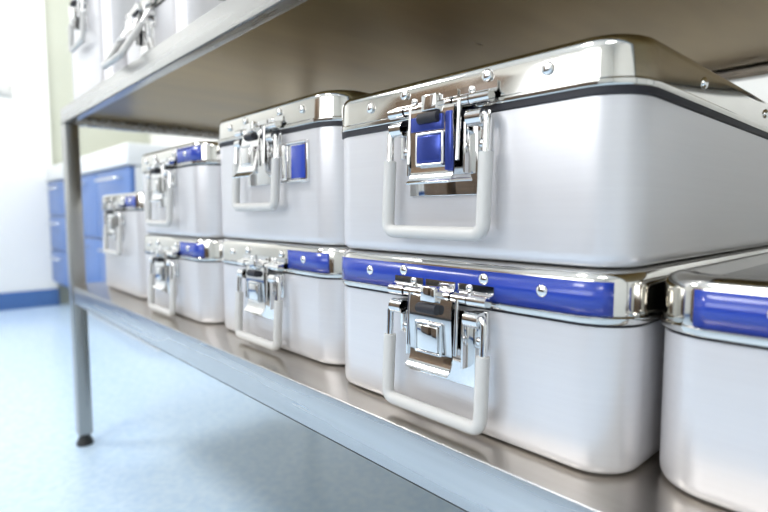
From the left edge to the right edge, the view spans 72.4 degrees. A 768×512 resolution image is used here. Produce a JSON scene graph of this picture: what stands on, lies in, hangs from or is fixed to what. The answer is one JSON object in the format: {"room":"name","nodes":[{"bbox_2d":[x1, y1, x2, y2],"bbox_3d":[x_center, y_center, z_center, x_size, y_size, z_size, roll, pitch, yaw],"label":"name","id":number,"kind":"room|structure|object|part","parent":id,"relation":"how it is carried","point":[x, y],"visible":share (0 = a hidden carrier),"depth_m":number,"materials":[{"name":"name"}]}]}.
{"room":"hospital sterilization room","nodes":[
{"label":"hospital sterilization room","id":0,"kind":"room"},
{"bbox_2d":[0,0,57,292],"bbox_3d":[-3.177,-0.945,2.223,3.000,2.680,0.030,-4,6,-42],"label":"wall","id":1,"kind":"structure","parent":0,"point":[25,134],"depth_m":3.16,"materials":[{"name":"white paint"}]},
{"bbox_2d":[0,81,12,96],"bbox_3d":[-2.221,-0.977,3.063,0.085,0.085,0.018,-4,6,-42],"label":"light switch","id":2,"kind":"object","parent":1,"relation":"attached to","point":[5,87],"visible":1,"depth_m":3.07,"materials":[{"name":"grey plastic"}]},
{"bbox_2d":[0,288,59,310],"bbox_3d":[-3.162,0.339,2.312,3.000,0.105,0.015,-4,6,-42],"label":"baseboard","id":3,"kind":"structure","parent":1,"relation":"attached to","point":[45,297],"depth_m":3.21,"materials":[{"name":"blue"}]},
{"bbox_2d":[44,0,149,303],"bbox_3d":[-2.999,-0.966,2.472,3.800,2.680,0.100,-4,6,-42],"label":"wall","id":4,"kind":"structure","parent":0,"point":[56,12],"depth_m":3.29,"materials":[{"name":"beige paint"}]},
{"bbox_2d":[0,303,464,511],"bbox_3d":[-0.925,0.606,0.323,3.800,0.100,6.250,-4,6,-42],"label":"floor","id":5,"kind":"structure","parent":0,"point":[168,435],"depth_m":1.30,"materials":[{"name":"blue plastic"}]},
{"bbox_2d":[44,142,175,350],"bbox_3d":[-1.327,-0.083,2.871,0.641,0.855,1.605,-4,6,-42],"label":"base cabinet","id":6,"kind":"object","parent":5,"relation":"on","point":[117,169],"visible":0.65,"depth_m":2.49,"materials":[{"name":"blue laminate"}]},
{"bbox_3d":[-1.951,-0.395,3.082,0.036,0.012,0.261,-4,6,-42],"label":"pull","id":7,"kind":"part","parent":6,"relation":"part of","materials":[{"name":"silver metal"}]},
{"bbox_3d":[-1.951,-0.191,3.098,0.036,0.012,0.261,-4,6,-42],"label":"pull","id":8,"kind":"part","parent":6,"relation":"part of","materials":[{"name":"silver metal"}]},
{"bbox_3d":[-1.951,0.013,3.115,0.036,0.012,0.261,-4,6,-42],"label":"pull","id":9,"kind":"part","parent":6,"relation":"part of","materials":[{"name":"silver metal"}]},
{"bbox_3d":[-1.930,-0.339,3.105,0.020,0.197,0.407,-4,6,-42],"label":"drawer","id":10,"kind":"part","parent":6,"relation":"part of","materials":[{"name":"blue laminate"}]},
{"bbox_3d":[-1.930,-0.135,3.122,0.020,0.197,0.407,-4,6,-42],"label":"drawer","id":11,"kind":"part","parent":6,"relation":"part of","materials":[{"name":"blue laminate"}]},
{"bbox_3d":[-1.930,0.069,3.139,0.020,0.197,0.407,-4,6,-42],"label":"drawer","id":12,"kind":"part","parent":6,"relation":"part of","materials":[{"name":"blue laminate"}]},
{"bbox_3d":[-1.554,-0.255,2.699,0.020,0.299,0.692,-4,6,-42],"label":"drawer","id":13,"kind":"part","parent":6,"relation":"part of","materials":[{"name":"blue laminate"}]},
{"bbox_3d":[-1.554,0.051,2.724,0.020,0.299,0.692,-4,6,-42],"label":"drawer","id":14,"kind":"part","parent":6,"relation":"part of","materials":[{"name":"blue laminate"}]},
{"bbox_3d":[-1.157,0.087,2.290,0.020,0.299,0.472,-4,6,-42],"label":"drawer","id":15,"kind":"part","parent":6,"relation":"part of","materials":[{"name":"blue laminate"}]},
{"bbox_3d":[-1.177,-0.325,2.237,0.036,0.012,0.300,-4,6,-42],"label":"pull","id":16,"kind":"part","parent":6,"relation":"part of","materials":[{"name":"silver metal"}]},
{"bbox_2d":[45,142,175,181],"bbox_3d":[-1.318,-0.467,2.848,0.617,0.085,1.605,-4,6,-42],"label":"countertop","id":17,"kind":"structure","parent":6,"relation":"on","point":[124,155],"depth_m":2.22,"materials":[{"name":"white laminate"}]},
{"bbox_3d":[-1.157,-0.219,2.265,0.020,0.299,0.472,-4,6,-42],"label":"drawer","id":18,"kind":"part","parent":6,"relation":"part of","materials":[{"name":"blue laminate"}]},
{"bbox_2d":[60,0,767,511],"bbox_3d":[0.193,0.104,0.762,0.722,0.828,2.094,-4,6,-42],"label":"shelving rack","id":19,"kind":"object","parent":5,"relation":"on","point":[239,57],"visible":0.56,"depth_m":0.67,"materials":[{"name":"silver metal"}]},
{"bbox_3d":[-0.753,0.065,1.290,0.032,0.763,0.034,-4,6,-42],"label":"leg","id":20,"kind":"part","parent":19,"relation":"part of","materials":[{"name":"metal"}]},
{"bbox_2d":[67,0,140,99],"bbox_3d":[-0.451,-0.479,1.333,0.609,0.240,0.305,-4,6,-42],"label":"container","id":21,"kind":"object","parent":19,"relation":"on","point":[95,26],"visible":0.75,"depth_m":1.09,"materials":[{"name":"metal"}]},
{"bbox_3d":[-0.671,-0.522,1.129,0.015,0.059,0.045,-4,6,-42],"label":"latch plate","id":22,"kind":"part","parent":21,"relation":"part of","materials":[{"name":"silver metal"}]},
{"bbox_3d":[-0.665,-0.498,1.137,0.011,0.092,0.107,-4,6,-42],"label":"handle rod","id":23,"kind":"part","parent":21,"relation":"part of","materials":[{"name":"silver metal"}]},
{"bbox_3d":[-0.657,-0.514,1.143,0.003,0.060,0.072,-4,6,-42],"label":"plate","id":24,"kind":"part","parent":21,"relation":"part of","materials":[{"name":"silver metal"}]},
{"bbox_2d":[102,192,149,297],"bbox_3d":[-0.372,-0.043,1.335,0.604,0.216,0.305,-4,6,-42],"label":"container","id":25,"kind":"object","parent":19,"relation":"on","point":[124,232],"visible":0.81,"depth_m":1.10,"materials":[{"name":"metal"}]},
{"bbox_3d":[-0.592,-0.073,1.133,0.008,0.059,0.045,-4,6,-42],"label":"latch plate","id":26,"kind":"part","parent":25,"relation":"part of","materials":[{"name":"silver metal"}]},
{"bbox_3d":[-0.588,-0.050,1.138,0.011,0.092,0.107,-4,6,-42],"label":"handle rod","id":27,"kind":"part","parent":25,"relation":"part of","materials":[{"name":"silver metal"}]},
{"bbox_3d":[-0.580,-0.066,1.144,0.003,0.060,0.072,-4,6,-42],"label":"plate","id":28,"kind":"part","parent":25,"relation":"part of","materials":[{"name":"silver metal"}]},
{"bbox_3d":[-0.365,-0.134,1.335,0.584,0.035,0.304,-4,6,-42],"label":"lid","id":29,"kind":"part","parent":25,"relation":"part of","materials":[{"name":"metal"}]},
{"bbox_2d":[101,0,224,69],"bbox_3d":[-0.226,-0.407,1.097,0.647,0.135,0.305,-4,6,-42],"label":"container","id":30,"kind":"object","parent":19,"relation":"on","point":[149,23],"visible":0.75,"depth_m":0.88,"materials":[{"name":"metal"}]},
{"bbox_3d":[-0.439,-0.398,0.904,0.036,0.060,0.045,-4,6,-42],"label":"latch plate","id":31,"kind":"part","parent":30,"relation":"part of","materials":[{"name":"silver metal"}]},
{"bbox_3d":[-0.442,-0.373,0.902,0.057,0.092,0.107,-4,6,-42],"label":"handle rod","id":32,"kind":"part","parent":30,"relation":"part of","materials":[{"name":"silver metal"}]},
{"bbox_3d":[-0.203,-0.459,1.115,0.584,0.035,0.304,-4,6,-42],"label":"lid","id":33,"kind":"part","parent":30,"relation":"part of","materials":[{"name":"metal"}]},
{"bbox_3d":[-0.417,-0.391,0.924,0.003,0.060,0.072,-4,6,-42],"label":"plate","id":34,"kind":"part","parent":30,"relation":"part of","materials":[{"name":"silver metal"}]},
{"bbox_2d":[144,233,227,322],"bbox_3d":[-0.167,0.017,1.100,0.604,0.135,0.305,-4,6,-42],"label":"container","id":35,"kind":"object","parent":19,"relation":"on","point":[185,277],"visible":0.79,"depth_m":0.86,"materials":[{"name":"metal"}]},
{"bbox_3d":[-0.387,0.027,0.901,0.008,0.059,0.045,-4,6,-42],"label":"latch plate","id":36,"kind":"part","parent":35,"relation":"part of","materials":[{"name":"silver metal"}]},
{"bbox_3d":[-0.383,0.051,0.906,0.011,0.092,0.107,-4,6,-42],"label":"handle rod","id":37,"kind":"part","parent":35,"relation":"part of","materials":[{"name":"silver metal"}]},
{"bbox_3d":[-0.378,-0.012,0.906,0.007,0.008,0.032,-4,6,-42],"label":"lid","id":38,"kind":"part","parent":35,"relation":"part of","materials":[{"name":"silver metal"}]},
{"bbox_3d":[-0.375,0.035,0.912,0.003,0.060,0.072,-4,6,-42],"label":"plate","id":39,"kind":"part","parent":35,"relation":"part of","materials":[{"name":"silver metal"}]},
{"bbox_3d":[-0.354,-0.010,0.879,0.007,0.008,0.034,-4,6,-42],"label":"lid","id":40,"kind":"part","parent":35,"relation":"part of","materials":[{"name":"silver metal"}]},
{"bbox_2d":[141,141,224,237],"bbox_3d":[-0.167,-0.125,1.089,0.604,0.149,0.305,-4,6,-42],"label":"container","id":41,"kind":"object","parent":35,"relation":"on","point":[182,183],"visible":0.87,"depth_m":0.84,"materials":[{"name":"metal"}]},
{"bbox_3d":[-0.387,-0.122,0.889,0.008,0.059,0.045,-4,6,-42],"label":"latch plate","id":42,"kind":"part","parent":41,"relation":"part of","materials":[{"name":"silver metal"}]},
{"bbox_3d":[-0.383,-0.098,0.894,0.011,0.092,0.107,-4,6,-42],"label":"handle rod","id":43,"kind":"part","parent":41,"relation":"part of","materials":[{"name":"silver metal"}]},
{"bbox_3d":[-0.375,-0.114,0.900,0.003,0.060,0.072,-4,6,-42],"label":"plate","id":44,"kind":"part","parent":41,"relation":"part of","materials":[{"name":"silver metal"}]},
{"bbox_3d":[-0.354,-0.159,0.867,0.007,0.008,0.034,-4,6,-42],"label":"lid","id":45,"kind":"part","parent":41,"relation":"part of","materials":[{"name":"silver metal"}]},
{"bbox_3d":[-0.160,-0.183,1.091,0.584,0.035,0.304,-4,6,-42],"label":"lid","id":46,"kind":"part","parent":41,"relation":"part of","materials":[{"name":"metal"}]},
{"bbox_3d":[-0.160,-0.034,1.103,0.584,0.035,0.304,-4,6,-42],"label":"lid","id":47,"kind":"part","parent":35,"relation":"part of","materials":[{"name":"metal"}]},
{"bbox_2d":[221,238,350,364],"bbox_3d":[0.052,0.034,0.876,0.604,0.137,0.315,-4,6,-42],"label":"container","id":48,"kind":"object","parent":19,"relation":"on","point":[289,296],"visible":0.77,"depth_m":0.64,"materials":[{"name":"metal"}]},
{"bbox_3d":[-0.183,0.002,0.708,0.007,0.008,0.034,-4,6,-42],"label":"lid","id":49,"kind":"part","parent":48,"relation":"part of","materials":[{"name":"silver metal"}]},
{"bbox_3d":[-0.167,0.043,0.676,0.008,0.059,0.045,-4,6,-42],"label":"latch plate","id":50,"kind":"part","parent":48,"relation":"part of","materials":[{"name":"silver metal"}]},
{"bbox_3d":[-0.164,0.067,0.682,0.011,0.092,0.107,-4,6,-42],"label":"handle rod","id":51,"kind":"part","parent":48,"relation":"part of","materials":[{"name":"silver metal"}]},
{"bbox_3d":[-0.155,0.051,0.688,0.003,0.060,0.072,-4,6,-42],"label":"plate","id":52,"kind":"part","parent":48,"relation":"part of","materials":[{"name":"silver metal"}]},
{"bbox_3d":[-0.159,0.004,0.681,0.007,0.008,0.032,-4,6,-42],"label":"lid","id":53,"kind":"part","parent":48,"relation":"part of","materials":[{"name":"silver metal"}]},
{"bbox_3d":[-0.135,0.006,0.654,0.007,0.008,0.034,-4,6,-42],"label":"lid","id":54,"kind":"part","parent":48,"relation":"part of","materials":[{"name":"silver metal"}]},
{"bbox_3d":[0.059,-0.017,0.879,0.584,0.035,0.314,-4,6,-42],"label":"lid","id":55,"kind":"part","parent":48,"relation":"part of","materials":[{"name":"metal"}]},
{"bbox_2d":[218,90,370,244],"bbox_3d":[0.048,-0.120,0.860,0.614,0.172,0.315,-4,6,-42],"label":"container","id":56,"kind":"object","parent":48,"relation":"on","point":[282,164],"visible":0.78,"depth_m":0.63,"materials":[{"name":"metal"}]},
{"bbox_3d":[-0.172,-0.128,0.658,0.020,0.060,0.045,-4,6,-42],"label":"latch plate","id":57,"kind":"part","parent":56,"relation":"part of","materials":[{"name":"silver metal"}]},
{"bbox_3d":[-0.164,-0.105,0.667,0.011,0.092,0.107,-4,6,-42],"label":"handle rod","id":58,"kind":"part","parent":56,"relation":"part of","materials":[{"name":"silver metal"}]},
{"bbox_3d":[-0.155,-0.121,0.674,0.003,0.060,0.072,-4,6,-42],"label":"plate","id":59,"kind":"part","parent":56,"relation":"part of","materials":[{"name":"silver metal"}]},
{"bbox_3d":[-0.159,-0.168,0.667,0.007,0.008,0.032,-4,6,-42],"label":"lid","id":60,"kind":"part","parent":56,"relation":"part of","materials":[{"name":"silver metal"}]},
{"bbox_3d":[-0.135,-0.166,0.640,0.007,0.008,0.034,-4,6,-42],"label":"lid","id":61,"kind":"part","parent":56,"relation":"part of","materials":[{"name":"silver metal"}]},
{"bbox_3d":[-0.106,-0.132,0.613,0.004,0.004,0.052,-4,6,-42],"label":"tag rail","id":62,"kind":"part","parent":56,"relation":"part of","materials":[{"name":"silver metal"}]},
{"bbox_3d":[-0.106,-0.088,0.616,0.004,0.004,0.052,-4,6,-42],"label":"tag rail","id":63,"kind":"part","parent":56,"relation":"part of","materials":[{"name":"silver metal"}]},
{"bbox_3d":[0.059,-0.189,0.865,0.584,0.035,0.314,-4,6,-42],"label":"lid","id":64,"kind":"part","parent":56,"relation":"part of","materials":[{"name":"metal"}]},
{"bbox_3d":[-0.103,-0.110,0.616,0.004,0.048,0.052,-4,6,-42],"label":"tag plate","id":65,"kind":"part","parent":56,"relation":"part of","materials":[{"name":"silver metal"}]},
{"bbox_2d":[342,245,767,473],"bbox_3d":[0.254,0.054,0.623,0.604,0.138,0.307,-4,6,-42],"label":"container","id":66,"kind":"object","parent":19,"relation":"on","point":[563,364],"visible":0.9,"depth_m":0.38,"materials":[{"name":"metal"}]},
{"bbox_3d":[0.020,0.022,0.454,0.007,0.008,0.034,-4,6,-42],"label":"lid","id":67,"kind":"part","parent":66,"relation":"part of","materials":[{"name":"silver metal"}]},
{"bbox_3d":[0.036,0.063,0.422,0.008,0.059,0.045,-4,6,-42],"label":"latch plate","id":68,"kind":"part","parent":66,"relation":"part of","materials":[{"name":"silver metal"}]},
{"bbox_3d":[0.039,0.086,0.427,0.011,0.089,0.107,-4,6,-42],"label":"handle rod","id":69,"kind":"part","parent":66,"relation":"part of","materials":[{"name":"silver metal"}]},
{"bbox_3d":[0.044,0.024,0.427,0.007,0.008,0.032,-4,6,-42],"label":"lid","id":70,"kind":"part","parent":66,"relation":"part of","materials":[{"name":"silver metal"}]},
{"bbox_3d":[0.047,0.071,0.434,0.003,0.060,0.072,-4,6,-42],"label":"plate","id":71,"kind":"part","parent":66,"relation":"part of","materials":[{"name":"silver metal"}]},
{"bbox_3d":[0.068,0.026,0.401,0.007,0.008,0.034,-4,6,-42],"label":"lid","id":72,"kind":"part","parent":66,"relation":"part of","materials":[{"name":"silver metal"}]},
{"bbox_2d":[341,34,767,267],"bbox_3d":[0.254,-0.088,0.612,0.604,0.148,0.307,-4,6,-42],"label":"container","id":73,"kind":"object","parent":66,"relation":"on","point":[611,150],"visible":1,"depth_m":0.38,"materials":[{"name":"metal"}]},
{"bbox_3d":[0.020,-0.128,0.441,0.007,0.008,0.034,-4,6,-42],"label":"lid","id":74,"kind":"part","parent":73,"relation":"part of","materials":[{"name":"silver metal"}]},
{"bbox_3d":[0.036,-0.086,0.410,0.008,0.059,0.045,-4,6,-42],"label":"latch plate","id":75,"kind":"part","parent":73,"relation":"part of","materials":[{"name":"silver metal"}]},
{"bbox_3d":[0.039,-0.062,0.415,0.011,0.093,0.107,-4,6,-42],"label":"handle rod","id":76,"kind":"part","parent":73,"relation":"part of","materials":[{"name":"silver metal"}]},
{"bbox_3d":[0.047,-0.079,0.421,0.003,0.060,0.072,-4,6,-42],"label":"plate","id":77,"kind":"part","parent":73,"relation":"part of","materials":[{"name":"silver metal"}]},
{"bbox_3d":[0.044,-0.125,0.415,0.007,0.008,0.032,-4,6,-42],"label":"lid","id":78,"kind":"part","parent":73,"relation":"part of","materials":[{"name":"silver metal"}]},
{"bbox_3d":[0.068,-0.123,0.388,0.007,0.008,0.034,-4,6,-42],"label":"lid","id":79,"kind":"part","parent":73,"relation":"part of","materials":[{"name":"silver metal"}]},
{"bbox_3d":[0.260,-0.146,0.614,0.584,0.033,0.306,-4,6,-42],"label":"lid","id":80,"kind":"part","parent":73,"relation":"part of","materials":[{"name":"metal"}]},
{"bbox_3d":[0.260,0.003,0.626,0.584,0.035,0.306,-4,6,-42],"label":"lid","id":81,"kind":"part","parent":66,"relation":"part of","materials":[{"name":"metal"}]},
{"bbox_2d":[660,252,767,511],"bbox_3d":[0.477,0.073,0.409,0.604,0.137,0.315,-4,6,-42],"label":"container","id":82,"kind":"object","parent":19,"relation":"on","point":[714,435],"visible":1,"depth_m":0.31,"materials":[{"name":"metal"}]},
{"bbox_3d":[0.484,0.021,0.411,0.584,0.035,0.314,-4,6,-42],"label":"lid","id":83,"kind":"part","parent":82,"relation":"part of","materials":[{"name":"metal"}]},
{"bbox_2d":[149,77,767,145],"bbox_3d":[0.441,-0.882,1.452,0.100,2.680,6.050,-4,6,-42],"label":"wall","id":84,"kind":"structure","parent":0,"point":[758,87],"depth_m":1.10,"materials":[{"name":"white paint"}]}
]}

